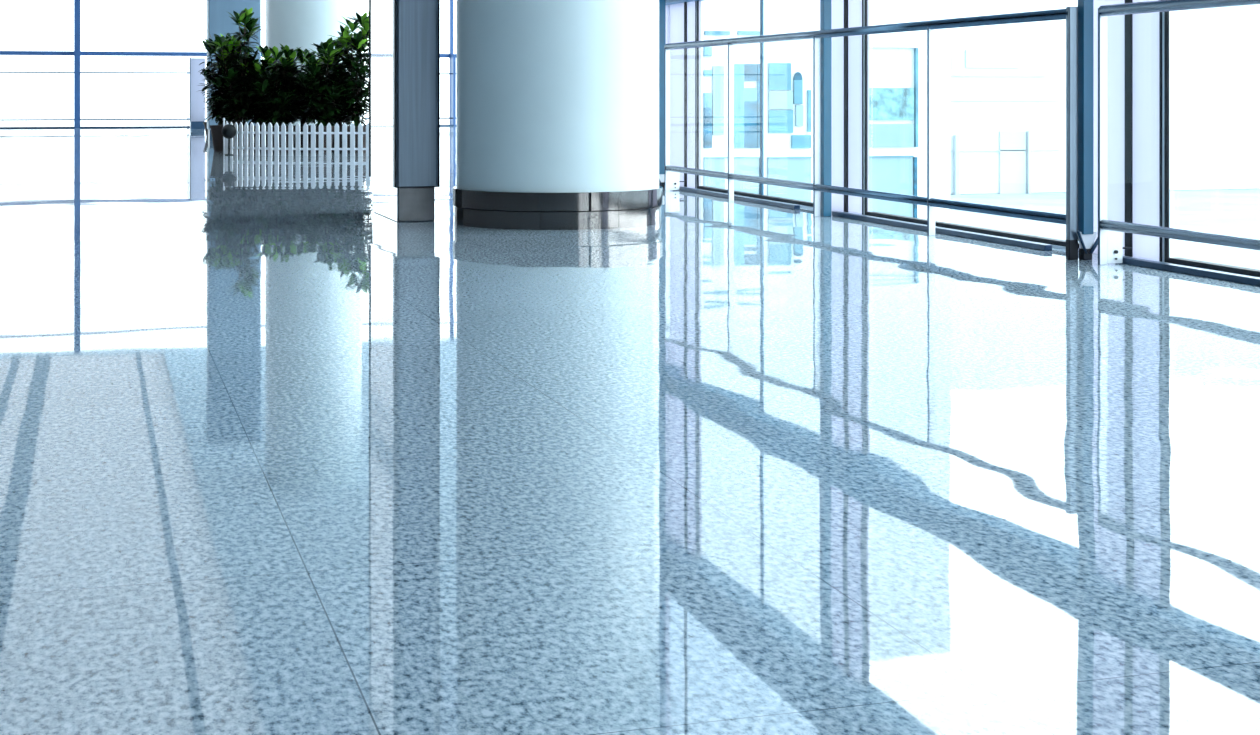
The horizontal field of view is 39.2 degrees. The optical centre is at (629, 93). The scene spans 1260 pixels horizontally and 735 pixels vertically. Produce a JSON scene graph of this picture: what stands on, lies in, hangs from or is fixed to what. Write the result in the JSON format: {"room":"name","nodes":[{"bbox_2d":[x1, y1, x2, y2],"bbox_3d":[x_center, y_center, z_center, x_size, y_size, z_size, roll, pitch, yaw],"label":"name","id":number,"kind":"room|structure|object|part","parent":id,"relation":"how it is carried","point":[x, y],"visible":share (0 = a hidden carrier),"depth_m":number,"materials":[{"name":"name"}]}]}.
{"room":"lobby","nodes":[
{"label":"lobby","id":0,"kind":"room"},
{"bbox_2d":[0,0,452,124],"bbox_3d":[-11.849,-1.735,38.966,17.137,4.950,0.175,0,0,-17],"label":"window","id":1,"kind":"structure","parent":0,"point":[76,2],"depth_m":39.09,"materials":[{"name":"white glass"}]},
{"bbox_2d":[0,126,1259,734],"bbox_3d":[-4.715,0.840,17.327,16.000,0.200,45.900,0,0,-17],"label":"floor","id":2,"kind":"structure","parent":0,"point":[281,453],"depth_m":3.54,"materials":[{"name":"stone"}]},
{"bbox_2d":[189,57,204,128],"bbox_3d":[-9.223,-0.020,37.678,0.323,1.520,0.505,0,0,-17],"label":"column","id":3,"kind":"structure","parent":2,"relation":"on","point":[196,104],"depth_m":37.44,"materials":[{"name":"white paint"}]},
{"bbox_3d":[-9.300,-0.100,37.409,0.020,1.360,0.035,0,0,-17],"label":"edge trim","id":4,"kind":"part","parent":3,"relation":"part of","materials":[{"name":"silver metal"}]},
{"bbox_2d":[203,122,207,136],"bbox_3d":[-7.177,0.610,30.500,0.340,0.260,0.340,0,0,-17],"label":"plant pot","id":5,"kind":"object","parent":2,"relation":"on","point":[204,123],"visible":0.12,"depth_m":30.40,"materials":[{"name":"ceramic"}]},
{"bbox_2d":[196,31,246,151],"bbox_3d":[-5.263,-0.045,22.910,0.691,1.570,0.679,0,0,-17],"label":"potted shrub","id":6,"kind":"object","parent":2,"relation":"on","point":[216,130],"visible":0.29,"depth_m":22.78,"materials":[{"name":"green plant"}]},
{"bbox_2d":[210,125,222,151],"bbox_3d":[-5.253,0.573,22.900,0.364,0.335,0.364,0,0,-17],"label":"pot","id":7,"kind":"object","parent":6,"relation":"on","point":[216,130],"depth_m":22.76,"materials":[{"name":"ceramic"}]},
{"bbox_2d":[204,58,247,124],"bbox_3d":[-5.359,0.104,23.643,0.682,1.271,0.709,0,0,-17],"label":"potted shrub","id":8,"kind":"object","parent":2,"relation":"on","point":[209,104],"visible":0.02,"depth_m":23.57,"materials":[{"name":"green plant"}]},
{"bbox_2d":[0,52,455,127],"bbox_3d":[-11.913,-0.089,38.667,16.832,1.657,0.280,0,0,-17],"label":"guard rail","id":9,"kind":"object","parent":2,"relation":"on","point":[76,72],"visible":0.67,"depth_m":38.70,"materials":[{"name":"silver metal"}]},
{"bbox_3d":[-12.062,-0.089,38.622,0.120,1.657,0.280,0,0,-17],"label":"post","id":10,"kind":"part","parent":9,"relation":"part of","materials":[{"name":"blue metal"}]},
{"bbox_3d":[-9.788,-0.034,39.194,0.024,1.548,0.024,0,0,-17],"label":"post","id":11,"kind":"part","parent":9,"relation":"part of","materials":[{"name":"silver metal"}]},
{"bbox_3d":[-11.196,-0.467,38.769,15.400,0.028,0.028,0,0,-17],"label":"rail","id":12,"kind":"part","parent":9,"relation":"part of","materials":[{"name":"silver metal"}]},
{"bbox_3d":[-11.196,0.559,38.769,15.400,0.032,0.032,0,0,-17],"label":"rail","id":13,"kind":"part","parent":9,"relation":"part of","materials":[{"name":"silver metal"}]},
{"bbox_3d":[-4.092,-0.089,41.031,0.060,1.657,0.280,0,0,-17],"label":"post","id":14,"kind":"part","parent":9,"relation":"part of","materials":[{"name":"blue metal"}]},
{"bbox_2d":[222,124,235,154],"bbox_3d":[-4.848,0.553,21.400,0.176,0.375,0.200,0,0,-17],"label":"garden lamp","id":15,"kind":"object","parent":2,"relation":"on","point":[228,131],"visible":1,"depth_m":21.34,"materials":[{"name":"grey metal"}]},
{"bbox_2d":[207,0,260,138],"bbox_3d":[-6.573,-1.735,29.362,0.847,4.950,0.500,0,0,-17],"label":"square pillar","id":16,"kind":"structure","parent":2,"relation":"on","point":[219,22],"depth_m":29.09,"materials":[{"name":"blue metal"}]},
{"bbox_2d":[204,8,271,152],"bbox_3d":[-4.958,-0.178,22.515,0.876,1.837,0.747,0,0,5],"label":"potted shrub","id":17,"kind":"object","parent":2,"relation":"on","point":[239,109],"visible":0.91,"depth_m":22.42,"materials":[{"name":"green plant"}]},
{"bbox_2d":[233,45,280,151],"bbox_3d":[-4.717,0.054,22.605,0.718,1.372,0.699,0,0,43],"label":"potted shrub","id":18,"kind":"object","parent":2,"relation":"on","point":[265,52],"visible":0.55,"depth_m":22.48,"materials":[{"name":"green plant"}]},
{"bbox_2d":[254,125,267,151],"bbox_3d":[-4.699,0.573,22.600,0.364,0.335,0.364,0,0,-17],"label":"pot","id":19,"kind":"object","parent":18,"relation":"on","point":[260,125],"depth_m":22.47,"materials":[{"name":"wood"}]},
{"bbox_2d":[250,43,303,152],"bbox_3d":[-4.447,0.051,22.308,0.702,1.378,0.751,0,0,-17],"label":"potted shrub","id":20,"kind":"object","parent":2,"relation":"on","point":[280,101],"visible":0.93,"depth_m":22.21,"materials":[{"name":"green plant"}]},
{"bbox_2d":[272,126,295,152],"bbox_3d":[-4.372,0.573,22.300,0.364,0.335,0.364,0,0,-17],"label":"pot","id":21,"kind":"object","parent":20,"relation":"on","point":[294,127],"depth_m":22.18,"materials":[{"name":"wood"}]},
{"bbox_2d":[223,118,368,155],"bbox_3d":[-4.529,0.517,21.973,1.079,0.446,3.602,0,0,-44],"label":"picket fence","id":22,"kind":"object","parent":2,"relation":"on","point":[241,132],"visible":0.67,"depth_m":21.09,"materials":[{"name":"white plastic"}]},
{"bbox_3d":[-4.527,0.655,21.976,1.056,0.026,3.542,0,0,-44],"label":"fence rail","id":23,"kind":"part","parent":22,"relation":"part of","materials":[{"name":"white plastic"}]},
{"bbox_3d":[-4.527,0.465,21.976,1.056,0.026,3.542,0,0,-44],"label":"fence rail","id":24,"kind":"part","parent":22,"relation":"part of","materials":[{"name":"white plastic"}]},
{"bbox_2d":[271,47,326,151],"bbox_3d":[-4.222,0.069,22.662,0.774,1.342,0.755,0,0,23],"label":"potted shrub","id":25,"kind":"object","parent":2,"relation":"on","point":[307,54],"visible":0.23,"depth_m":22.58,"materials":[{"name":"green plant"}]},
{"bbox_2d":[293,125,316,151],"bbox_3d":[-4.181,0.573,22.700,0.364,0.335,0.364,0,0,-17],"label":"pot","id":26,"kind":"object","parent":25,"relation":"on","point":[301,126],"depth_m":22.57,"materials":[{"name":"wood"}]},
{"bbox_2d":[266,0,361,125],"bbox_3d":[-4.678,-1.735,26.200,1.426,4.950,1.426,0,0,-17],"label":"round column","id":27,"kind":"structure","parent":2,"relation":"on","point":[293,24],"depth_m":25.56,"materials":[{"name":"white paint"}]},
{"bbox_2d":[291,37,348,152],"bbox_3d":[-3.861,0.015,22.179,0.758,1.450,0.681,0,0,25],"label":"potted shrub","id":28,"kind":"object","parent":2,"relation":"on","point":[324,114],"visible":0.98,"depth_m":22.10,"materials":[{"name":"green plant"}]},
{"bbox_2d":[308,126,333,152],"bbox_3d":[-3.876,0.573,22.200,0.364,0.335,0.364,0,0,-17],"label":"pot","id":29,"kind":"object","parent":28,"relation":"on","point":[309,127],"depth_m":22.07,"materials":[{"name":"wood"}]},
{"bbox_2d":[309,25,368,151],"bbox_3d":[-3.678,-0.072,22.590,0.764,1.625,0.658,0,0,36],"label":"potted shrub","id":30,"kind":"object","parent":2,"relation":"on","point":[337,44],"visible":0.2,"depth_m":22.53,"materials":[{"name":"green plant"}]},
{"bbox_2d":[331,125,349,151],"bbox_3d":[-3.690,0.573,22.600,0.364,0.335,0.364,0,0,-17],"label":"pot","id":31,"kind":"object","parent":30,"relation":"on","point":[340,126],"depth_m":22.46,"materials":[{"name":"wood"}]},
{"bbox_2d":[324,11,368,152],"bbox_3d":[-3.476,-0.155,22.318,0.828,1.791,0.715,0,0,-17],"label":"potted shrub","id":32,"kind":"object","parent":2,"relation":"on","point":[357,99],"visible":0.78,"depth_m":22.20,"materials":[{"name":"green plant"}]},
{"bbox_2d":[347,126,365,152],"bbox_3d":[-3.427,0.573,22.300,0.364,0.335,0.364,0,0,-17],"label":"pot","id":33,"kind":"object","parent":32,"relation":"on","point":[348,127],"depth_m":22.17,"materials":[{"name":"wood"}]},
{"bbox_2d":[369,0,439,221],"bbox_3d":[-1.373,-1.735,10.706,0.266,4.950,0.999,0,0,-17],"label":"pier","id":34,"kind":"object","parent":2,"relation":"on","point":[404,35],"visible":1,"depth_m":10.26,"materials":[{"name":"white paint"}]},
{"bbox_3d":[-1.639,-1.845,11.142,0.008,4.730,0.010,0,0,-17],"label":"edge trim","id":35,"kind":"part","parent":34,"relation":"part of","materials":[{"name":"grey metal"}]},
{"bbox_3d":[-1.492,-1.835,10.693,0.018,4.750,0.935,0,0,-17],"label":"panel","id":36,"kind":"part","parent":34,"relation":"part of","materials":[{"name":"mirror"}]},
{"bbox_3d":[-1.480,0.640,10.679,0.005,0.192,0.932,0,0,-17],"label":"plinth plate","id":37,"kind":"part","parent":34,"relation":"part of","materials":[{"name":"mirror"}]},
{"bbox_3d":[-1.240,-1.835,10.271,0.260,4.750,0.080,0,0,-17],"label":"panel","id":38,"kind":"part","parent":34,"relation":"part of","materials":[{"name":"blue metal"}]},
{"bbox_3d":[-1.229,-1.835,10.237,0.263,4.750,0.018,0,0,-17],"label":"edge trim","id":39,"kind":"part","parent":34,"relation":"part of","materials":[{"name":"grey metal"}]},
{"bbox_2d":[453,0,662,229],"bbox_3d":[-0.416,-1.735,10.230,1.210,4.950,1.210,0,0,-17],"label":"round column","id":40,"kind":"structure","parent":2,"relation":"on","point":[557,101],"depth_m":9.71,"materials":[{"name":"white paint"}]},
{"bbox_2d":[659,0,665,188],"bbox_3d":[0.252,-1.735,13.824,0.123,4.950,0.055,0,0,-17],"label":"steel column","id":41,"kind":"structure","parent":2,"relation":"on","point":[662,3],"depth_m":13.80,"materials":[{"name":"white metal"}]},
{"bbox_2d":[821,0,830,216],"bbox_3d":[1.186,-1.735,10.713,0.052,4.950,0.052,0,0,-17],"label":"steel column","id":42,"kind":"structure","parent":2,"relation":"on","point":[825,4],"depth_m":10.69,"materials":[{"name":"metal"}]},
{"bbox_2d":[820,0,1078,250],"bbox_3d":[1.621,-1.735,9.819,0.215,4.950,3.120,0,0,-17],"label":"window","id":43,"kind":"structure","parent":2,"relation":"on","point":[849,54],"depth_m":10.78,"materials":[{"name":"clear glass"}]},
{"bbox_3d":[1.292,-0.680,11.140,0.040,2.840,0.400,0,0,-17],"label":"panel","id":44,"kind":"part","parent":43,"relation":"part of","materials":[{"name":"clear glass"}]},
{"bbox_3d":[1.395,-0.680,10.800,0.040,2.840,0.230,0,0,-17],"label":"panel","id":45,"kind":"part","parent":43,"relation":"part of","materials":[{"name":"clear glass"}]},
{"bbox_3d":[1.739,0.734,9.661,0.080,0.012,2.750,0,0,-17],"label":"sill","id":46,"kind":"part","parent":43,"relation":"part of","materials":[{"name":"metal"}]},
{"bbox_3d":[1.787,0.717,9.487,0.050,0.022,2.388,0,0,-17],"label":"sill frame","id":47,"kind":"part","parent":43,"relation":"part of","materials":[{"name":"black rubber"}]},
{"bbox_2d":[665,0,1259,285],"bbox_3d":[1.960,-1.735,8.473,0.344,4.950,10.606,0,0,-17],"label":"railing","id":48,"kind":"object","parent":2,"relation":"on","point":[1138,45],"depth_m":7.90,"materials":[{"name":"clear glass"}]},
{"bbox_3d":[0.287,0.184,13.501,0.038,1.112,0.010,0,0,-17],"label":"post","id":49,"kind":"part","parent":48,"relation":"part of","materials":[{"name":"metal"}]},
{"bbox_3d":[0.694,0.184,12.153,0.038,1.112,0.010,0,0,-17],"label":"post","id":50,"kind":"part","parent":48,"relation":"part of","materials":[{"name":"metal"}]},
{"bbox_3d":[1.132,0.184,10.706,0.038,1.112,0.010,0,0,-17],"label":"post","id":51,"kind":"part","parent":48,"relation":"part of","materials":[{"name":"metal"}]},
{"bbox_3d":[1.131,0.565,10.706,0.044,0.044,5.839,0,0,-17],"label":"rail","id":52,"kind":"part","parent":48,"relation":"part of","materials":[{"name":"silver metal"}]},
{"bbox_3d":[1.131,-0.360,10.706,0.048,0.048,5.839,0,0,-17],"label":"rail","id":53,"kind":"part","parent":48,"relation":"part of","materials":[{"name":"silver metal"}]},
{"bbox_3d":[1.188,0.175,10.717,0.164,1.130,5.862,0,0,-17],"label":"railing","id":54,"kind":"part","parent":48,"relation":"part of","materials":[{"name":"grey metal"}]},
{"bbox_3d":[1.575,0.184,9.240,0.038,1.112,0.010,0,0,-17],"label":"post","id":55,"kind":"part","parent":48,"relation":"part of","materials":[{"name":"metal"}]},
{"bbox_3d":[1.976,0.175,7.911,0.044,1.130,0.032,0,0,-17],"label":"post","id":56,"kind":"part","parent":48,"relation":"part of","materials":[{"name":"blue metal"}]},
{"bbox_3d":[2.195,-0.680,8.154,0.040,2.840,0.400,0,0,-17],"label":"panel","id":57,"kind":"part","parent":48,"relation":"part of","materials":[{"name":"blue metal"}]},
{"bbox_3d":[2.050,0.184,7.668,0.038,1.112,0.010,0,0,-17],"label":"post","id":58,"kind":"part","parent":48,"relation":"part of","materials":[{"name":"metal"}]},
{"bbox_3d":[2.297,-0.680,7.814,0.040,2.840,0.230,0,0,-17],"label":"panel","id":59,"kind":"part","parent":48,"relation":"part of","materials":[{"name":"clear glass"}]},
{"bbox_3d":[2.756,0.178,5.531,0.164,1.124,4.512,0,0,-17],"label":"railing","id":60,"kind":"part","parent":48,"relation":"part of","materials":[{"name":"clear glass"}]},
{"bbox_3d":[2.700,-0.360,5.514,0.048,0.048,4.500,0,0,-17],"label":"rail","id":61,"kind":"part","parent":48,"relation":"part of","materials":[{"name":"silver metal"}]},
{"bbox_3d":[2.700,0.565,5.514,0.044,0.044,4.500,0,0,-17],"label":"rail","id":62,"kind":"part","parent":48,"relation":"part of","materials":[{"name":"silver metal"}]},
{"bbox_3d":[2.639,0.734,6.684,0.080,0.012,2.730,0,0,-17],"label":"sill","id":63,"kind":"part","parent":48,"relation":"part of","materials":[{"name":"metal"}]},
{"bbox_3d":[2.686,0.717,6.510,0.050,0.022,2.368,0,0,-17],"label":"sill frame","id":64,"kind":"part","parent":48,"relation":"part of","materials":[{"name":"black metal"}]},
{"bbox_2d":[1076,0,1097,259],"bbox_3d":[2.041,-1.735,7.906,0.123,4.950,0.055,0,0,-17],"label":"steel column","id":65,"kind":"structure","parent":2,"relation":"on","point":[1085,233],"depth_m":7.88,"materials":[{"name":"metal"}]},
{"bbox_2d":[666,5,668,43],"bbox_3d":[-0.160,-1.735,15.946,0.040,4.950,3.380,0,0,-17],"label":"wall","id":66,"kind":"structure","parent":0,"point":[667,6],"depth_m":14.34,"materials":[{"name":"clear glass"}]},
{"bbox_2d":[666,0,703,4],"bbox_3d":[2.485,-0.820,7.019,0.160,0.200,22.000,0,0,-17],"label":"trim","id":67,"kind":"structure","parent":66,"relation":"attached to","point":[668,2],"depth_m":13.87,"materials":[{"name":"blue paint"}]},
{"bbox_2d":[669,0,812,209],"bbox_3d":[0.721,-1.735,12.796,0.215,4.950,3.100,0,0,-17],"label":"window","id":68,"kind":"structure","parent":66,"relation":"in","point":[684,18],"depth_m":13.76,"materials":[{"name":"clear glass"}]},
{"bbox_3d":[0.395,-0.680,14.108,0.040,2.840,0.400,0,0,-17],"label":"panel","id":69,"kind":"part","parent":68,"relation":"part of","materials":[{"name":"clear glass"}]},
{"bbox_3d":[0.498,-0.680,13.768,0.040,2.840,0.230,0,0,-17],"label":"panel","id":70,"kind":"part","parent":68,"relation":"part of","materials":[{"name":"clear glass"}]},
{"bbox_3d":[0.839,0.734,12.638,0.080,0.012,2.730,0,0,-17],"label":"sill","id":71,"kind":"part","parent":68,"relation":"part of","materials":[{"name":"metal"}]},
{"bbox_3d":[0.887,0.717,12.464,0.050,0.022,2.368,0,0,-17],"label":"sill frame","id":72,"kind":"part","parent":68,"relation":"part of","materials":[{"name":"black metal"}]},
{"label":"outside","id":73,"kind":"structure","parent":0,"visible":0},
{"bbox_2d":[950,189,1259,269],"bbox_3d":[7.571,2.240,44.076,200.000,0.200,160.000,0,0,-17],"label":"yard","id":74,"kind":"structure","parent":73,"point":[1227,212],"depth_m":30.67,"materials":[{"name":"white"}]},
{"bbox_2d":[701,0,949,222],"bbox_3d":[1.433,-1.160,18.329,4.050,6.600,0.300,0,0,-17],"label":"window","id":75,"kind":"structure","parent":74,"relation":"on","point":[897,60],"depth_m":18.31,"materials":[{"name":"clear glass"}]},
{"bbox_3d":[0.787,0.346,18.021,0.086,0.407,0.055,0,0,-17],"label":"pane","id":76,"kind":"part","parent":75,"relation":"part of","materials":[{"name":"clear glass"}]},
{"bbox_3d":[0.787,0.066,18.021,0.086,0.152,0.055,0,0,-17],"label":"pane","id":77,"kind":"part","parent":75,"relation":"part of","materials":[{"name":"glass"}]},
{"bbox_3d":[0.787,-0.214,18.021,0.086,0.061,0.055,0,0,-17],"label":"pane","id":78,"kind":"part","parent":75,"relation":"part of","materials":[{"name":"glass"}]},
{"bbox_3d":[0.787,-0.432,18.021,0.086,0.092,0.055,0,0,-17],"label":"pane","id":79,"kind":"part","parent":75,"relation":"part of","materials":[{"name":"glass"}]},
{"bbox_3d":[0.854,0.942,18.041,0.227,0.580,0.055,0,0,-17],"label":"panel","id":80,"kind":"part","parent":75,"relation":"part of","materials":[{"name":"glass"}]},
{"bbox_3d":[0.885,-0.621,18.051,0.270,0.041,0.055,0,0,-17],"label":"pane","id":81,"kind":"part","parent":75,"relation":"part of","materials":[{"name":"glass"}]},
{"bbox_3d":[0.895,0.066,18.054,0.119,0.703,0.055,0,0,-17],"label":"pane","id":82,"kind":"part","parent":75,"relation":"part of","materials":[{"name":"clear glass"}]},
{"bbox_3d":[1.108,0.123,18.118,0.109,0.859,0.055,0,0,-17],"label":"pane","id":83,"kind":"part","parent":75,"relation":"part of","materials":[{"name":"clear glass"}]},
{"bbox_3d":[1.181,0.998,18.140,0.284,0.686,0.055,0,0,-17],"label":"panel","id":84,"kind":"part","parent":75,"relation":"part of","materials":[{"name":"glass"}]},
{"bbox_3d":[1.218,-0.625,18.151,0.251,0.041,0.055,0,0,-17],"label":"pane","id":85,"kind":"part","parent":75,"relation":"part of","materials":[{"name":"glass"}]},
{"bbox_3d":[1.228,0.312,18.154,0.142,0.482,0.055,0,0,-17],"label":"pane","id":86,"kind":"part","parent":75,"relation":"part of","materials":[{"name":"clear glass"}]},
{"bbox_3d":[1.228,0.005,18.154,0.142,0.133,0.055,0,0,-17],"label":"pane","id":87,"kind":"part","parent":75,"relation":"part of","materials":[{"name":"glass"}]},
{"bbox_3d":[1.228,-0.220,18.154,0.142,0.174,0.055,0,0,-17],"label":"pane","id":88,"kind":"part","parent":75,"relation":"part of","materials":[{"name":"glass"}]},
{"bbox_3d":[1.322,0.123,18.183,0.044,0.862,0.055,0,0,-17],"label":"pane","id":89,"kind":"part","parent":75,"relation":"part of","materials":[{"name":"clear glass"}]},
{"bbox_3d":[1.538,-0.180,18.248,0.243,0.278,0.055,0,0,-17],"label":"pane","id":90,"kind":"part","parent":75,"relation":"part of","materials":[{"name":"glass"}]},
{"bbox_3d":[1.549,0.283,18.251,0.265,0.237,0.055,0,0,-17],"label":"pane","id":91,"kind":"part","parent":75,"relation":"part of","materials":[{"name":"clear glass"}]},
{"bbox_3d":[1.549,0.062,18.251,0.265,0.185,0.055,0,0,-17],"label":"pane","id":92,"kind":"part","parent":75,"relation":"part of","materials":[{"name":"glass"}]},
{"bbox_3d":[1.639,1.006,18.279,0.476,0.691,0.055,0,0,-17],"label":"panel","id":93,"kind":"part","parent":75,"relation":"part of","materials":[{"name":"glass"}]},
{"bbox_3d":[1.732,-0.186,18.306,0.094,0.083,0.055,0,0,-17],"label":"pane","id":94,"kind":"part","parent":75,"relation":"part of","materials":[{"name":"glass"}]},
{"bbox_3d":[1.732,-0.021,18.306,0.094,0.248,0.055,0,0,-17],"label":"pane","id":95,"kind":"part","parent":75,"relation":"part of","materials":[{"name":"glass"}]},
{"bbox_3d":[1.745,0.222,18.311,0.078,0.217,0.055,0,0,-17],"label":"pane","id":96,"kind":"part","parent":75,"relation":"part of","materials":[{"name":"clear glass"}]},
{"bbox_3d":[1.766,0.491,18.317,0.211,0.134,0.055,0,0,-17],"label":"pane","id":97,"kind":"part","parent":75,"relation":"part of","materials":[{"name":"glass"}]},
{"bbox_3d":[1.851,0.176,18.343,0.034,0.435,0.055,0,0,-17],"label":"pane","id":98,"kind":"part","parent":75,"relation":"part of","materials":[{"name":"clear glass"}]},
{"bbox_3d":[2.735,1.071,18.610,0.505,0.819,0.055,0,0,-17],"label":"panel","id":99,"kind":"part","parent":75,"relation":"part of","materials":[{"name":"glass"}]},
{"bbox_3d":[2.741,0.436,18.612,0.517,0.242,0.055,0,0,-17],"label":"pane","id":100,"kind":"part","parent":75,"relation":"part of","materials":[{"name":"glass"}]},
{"bbox_3d":[2.741,0.105,18.612,0.517,0.336,0.055,0,0,-17],"label":"pane","id":101,"kind":"part","parent":75,"relation":"part of","materials":[{"name":"clear glass"}]},
{"bbox_2d":[950,0,1259,194],"bbox_3d":[10.099,-1.265,42.688,9.852,7.310,8.120,0,0,-17],"label":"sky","id":102,"kind":"structure","parent":74,"relation":"on","point":[1008,81],"depth_m":38.26,"materials":[{"name":"white"}]},
{"bbox_3d":[8.201,1.470,37.998,0.624,1.352,0.100,0,0,-17],"label":"door","id":103,"kind":"part","parent":102,"relation":"part of","materials":[{"name":"white"}]}
]}

